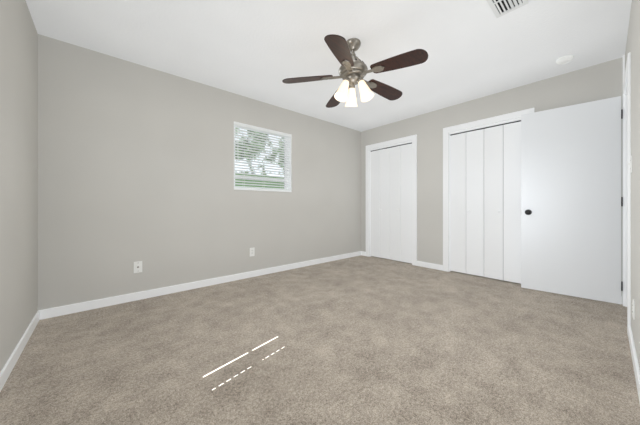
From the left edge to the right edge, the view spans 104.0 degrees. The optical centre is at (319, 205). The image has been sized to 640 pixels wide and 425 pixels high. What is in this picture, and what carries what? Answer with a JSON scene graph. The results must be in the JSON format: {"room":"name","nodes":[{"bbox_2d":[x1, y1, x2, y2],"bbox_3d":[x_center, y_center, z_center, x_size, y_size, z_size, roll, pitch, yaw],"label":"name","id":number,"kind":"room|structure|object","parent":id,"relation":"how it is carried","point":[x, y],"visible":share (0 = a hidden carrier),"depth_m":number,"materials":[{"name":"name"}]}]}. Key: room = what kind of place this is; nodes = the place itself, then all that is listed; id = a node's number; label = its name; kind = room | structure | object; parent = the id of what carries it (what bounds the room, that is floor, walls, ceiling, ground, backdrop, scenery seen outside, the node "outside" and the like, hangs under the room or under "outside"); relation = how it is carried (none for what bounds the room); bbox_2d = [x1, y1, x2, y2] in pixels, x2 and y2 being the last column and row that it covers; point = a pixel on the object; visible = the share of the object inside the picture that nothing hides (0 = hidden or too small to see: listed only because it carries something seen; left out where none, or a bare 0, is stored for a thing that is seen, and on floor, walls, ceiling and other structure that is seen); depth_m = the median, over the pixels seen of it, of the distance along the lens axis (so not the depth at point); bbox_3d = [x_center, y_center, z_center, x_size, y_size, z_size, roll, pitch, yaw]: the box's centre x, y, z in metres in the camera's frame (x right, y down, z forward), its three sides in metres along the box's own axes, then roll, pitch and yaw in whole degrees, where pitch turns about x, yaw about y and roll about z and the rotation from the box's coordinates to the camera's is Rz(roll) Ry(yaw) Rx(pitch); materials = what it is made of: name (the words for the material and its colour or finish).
{"room":"empty bedroom","nodes":[
{"label":"empty bedroom","id":0,"kind":"room"},
{"bbox_2d":[0,0,37,371],"bbox_3d":[-1.370,-0.248,0.839,0.140,2.440,3.590,0,0,-41],"label":"wall","id":1,"kind":"structure","parent":0,"point":[18,171],"depth_m":1.62,"materials":[{"name":"beige paint"}]},
{"bbox_2d":[0,310,40,391],"bbox_3d":[-1.307,0.931,0.887,0.017,0.082,3.240,0,0,-41],"label":"baseboard","id":2,"kind":"structure","parent":1,"relation":"attached to","point":[7,369],"depth_m":1.58,"materials":[{"name":"white wood"}]},
{"bbox_2d":[38,34,360,309],"bbox_3d":[-0.842,-0.248,3.592,4.279,2.440,0.140,0,0,-41],"label":"wall","id":3,"kind":"structure","parent":0,"point":[135,162],"depth_m":2.72,"materials":[{"name":"beige paint"}]},
{"bbox_2d":[134,261,141,272],"bbox_3d":[-1.878,0.631,2.581,0.072,0.116,0.018,0,0,-41],"label":"outlet","id":4,"kind":"object","parent":3,"relation":"attached to","point":[137,266],"visible":1,"depth_m":2.58,"materials":[{"name":"white plastic"}]},
{"bbox_2d":[38,251,363,319],"bbox_3d":[-0.782,0.931,3.524,4.279,0.082,0.040,0,0,-41],"label":"baseboard","id":5,"kind":"structure","parent":3,"relation":"attached to","point":[94,304],"depth_m":2.78,"materials":[{"name":"white wood"}]},
{"bbox_2d":[250,247,254,256],"bbox_3d":[-0.928,0.629,3.418,0.072,0.116,0.008,0,0,-41],"label":"duplex electrical outlet","id":6,"kind":"object","parent":3,"relation":"attached to","point":[252,251],"visible":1,"depth_m":3.42,"materials":[{"name":"white plastic"}]},
{"bbox_2d":[234,121,291,191],"bbox_3d":[-0.822,-0.658,3.600,0.907,0.890,0.145,0,0,-41],"label":"window","id":7,"kind":"structure","parent":3,"relation":"in","point":[289,188],"depth_m":3.63,"materials":[{"name":"white"}]},
{"bbox_2d":[234,122,290,190],"bbox_3d":[-0.801,-0.665,3.576,0.891,0.872,0.060,0,0,-41],"label":"window blinds","id":8,"kind":"object","parent":7,"relation":"attached to","point":[259,130],"visible":0.85,"depth_m":3.54,"materials":[{"name":"white plastic"}]},
{"bbox_2d":[0,255,639,424],"bbox_3d":[1.018,1.012,1.997,5.259,0.080,4.990,0,0,-41],"label":"floor","id":9,"kind":"structure","parent":0,"point":[363,340],"depth_m":1.61,"materials":[{"name":"beige carpet"}]},
{"bbox_2d":[25,0,631,131],"bbox_3d":[1.018,-1.518,1.997,5.259,0.100,4.990,0,0,-41],"label":"ceiling","id":10,"kind":"structure","parent":0,"point":[259,50],"depth_m":2.23,"materials":[{"name":"white paint"}]},
{"bbox_2d":[282,34,427,107],"bbox_3d":[0.335,-1.195,2.253,1.203,0.544,1.215,0,0,-41],"label":"ceiling fan","id":11,"kind":"object","parent":10,"relation":"hanging from","point":[353,70],"visible":1,"depth_m":2.17,"materials":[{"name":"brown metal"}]},
{"bbox_2d":[486,0,528,17],"bbox_3d":[1.301,-1.461,1.751,0.362,0.014,0.192,0,0,-41],"label":"ceiling vent","id":12,"kind":"object","parent":10,"relation":"in","point":[499,8],"visible":1,"depth_m":1.82,"materials":[{"name":"white metal"}]},
{"bbox_2d":[556,55,573,64],"bbox_3d":[2.438,-1.450,2.490,0.128,0.036,0.128,0,0,-41],"label":"smoke detector","id":13,"kind":"object","parent":10,"relation":"attached to","point":[564,59],"visible":1,"depth_m":2.46,"materials":[{"name":"white plastic"}]},
{"bbox_2d":[361,57,622,304],"bbox_3d":[1.957,-0.248,3.748,0.140,2.440,3.590,0,0,-41],"label":"wall","id":14,"kind":"structure","parent":0,"point":[601,81],"depth_m":3.75,"materials":[{"name":"beige paint"}]},
{"bbox_2d":[370,143,411,262],"bbox_3d":[1.246,-0.051,4.472,0.060,2.011,0.858,0,0,-41],"label":"bifold closet door","id":15,"kind":"structure","parent":14,"relation":"in","point":[391,203],"depth_m":4.44,"materials":[{"name":"white wood"}]},
{"bbox_2d":[366,134,416,265],"bbox_3d":[1.284,-0.097,4.505,0.156,2.138,1.042,0,0,-41],"label":"trim","id":16,"kind":"structure","parent":14,"relation":"attached to","point":[412,139],"depth_m":4.20,"materials":[{"name":"white wood"}]},
{"bbox_2d":[417,261,442,270],"bbox_3d":[1.705,0.931,3.919,0.013,0.082,0.425,0,0,-41],"label":"baseboard","id":17,"kind":"structure","parent":14,"relation":"attached to","point":[419,263],"depth_m":3.89,"materials":[{"name":"white wood"}]},
{"bbox_2d":[450,120,520,283],"bbox_3d":[2.209,-0.051,3.371,0.060,2.011,0.868,0,0,-41],"label":"bifold closet door","id":18,"kind":"structure","parent":14,"relation":"in","point":[485,202],"depth_m":3.34,"materials":[{"name":"white wood"}]},
{"bbox_2d":[443,108,533,271],"bbox_3d":[2.247,-0.097,3.404,0.156,2.138,1.052,0,0,-41],"label":"trim","id":19,"kind":"structure","parent":14,"relation":"attached to","point":[477,124],"depth_m":3.70,"materials":[{"name":"white wood"}]},
{"bbox_2d":[625,0,639,367],"bbox_3d":[1.429,-0.248,0.995,4.279,2.440,0.140,0,0,-41],"label":"wall","id":20,"kind":"structure","parent":0,"point":[633,42],"depth_m":1.56,"materials":[{"name":"beige paint"}]},
{"bbox_2d":[623,52,630,333],"bbox_3d":[2.698,-0.247,2.110,0.899,2.438,0.159,0,0,-41],"label":"door frame","id":21,"kind":"structure","parent":20,"relation":"attached to","point":[627,76],"depth_m":1.90,"materials":[{"name":"white wood"}]},
{"bbox_2d":[521,96,622,303],"bbox_3d":[2.663,-0.057,2.697,0.770,2.030,0.178,0,0,42],"label":"bedroom door","id":22,"kind":"structure","parent":21,"relation":"attached to","point":[571,201],"depth_m":2.65,"materials":[{"name":"white wood"}]},
{"bbox_2d":[628,156,631,172],"bbox_3d":[2.228,-0.298,1.797,0.072,0.116,0.016,0,0,-41],"label":"switch plate","id":23,"kind":"object","parent":20,"relation":"attached to","point":[630,163],"visible":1,"depth_m":1.79,"materials":[{"name":"white plastic"}]},
{"bbox_2d":[632,299,634,319],"bbox_3d":[2.043,0.672,1.630,0.072,0.116,0.008,0,0,-41],"label":"outlet","id":24,"kind":"object","parent":20,"relation":"attached to","point":[633,309],"visible":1,"depth_m":1.61,"materials":[{"name":"white plastic"}]},
{"bbox_2d":[628,325,639,402],"bbox_3d":[1.038,0.931,0.754,3.374,0.082,0.013,0,0,-41],"label":"baseboard","id":25,"kind":"structure","parent":20,"relation":"attached to","point":[631,341],"depth_m":1.47,"materials":[{"name":"white wood"}]}
]}

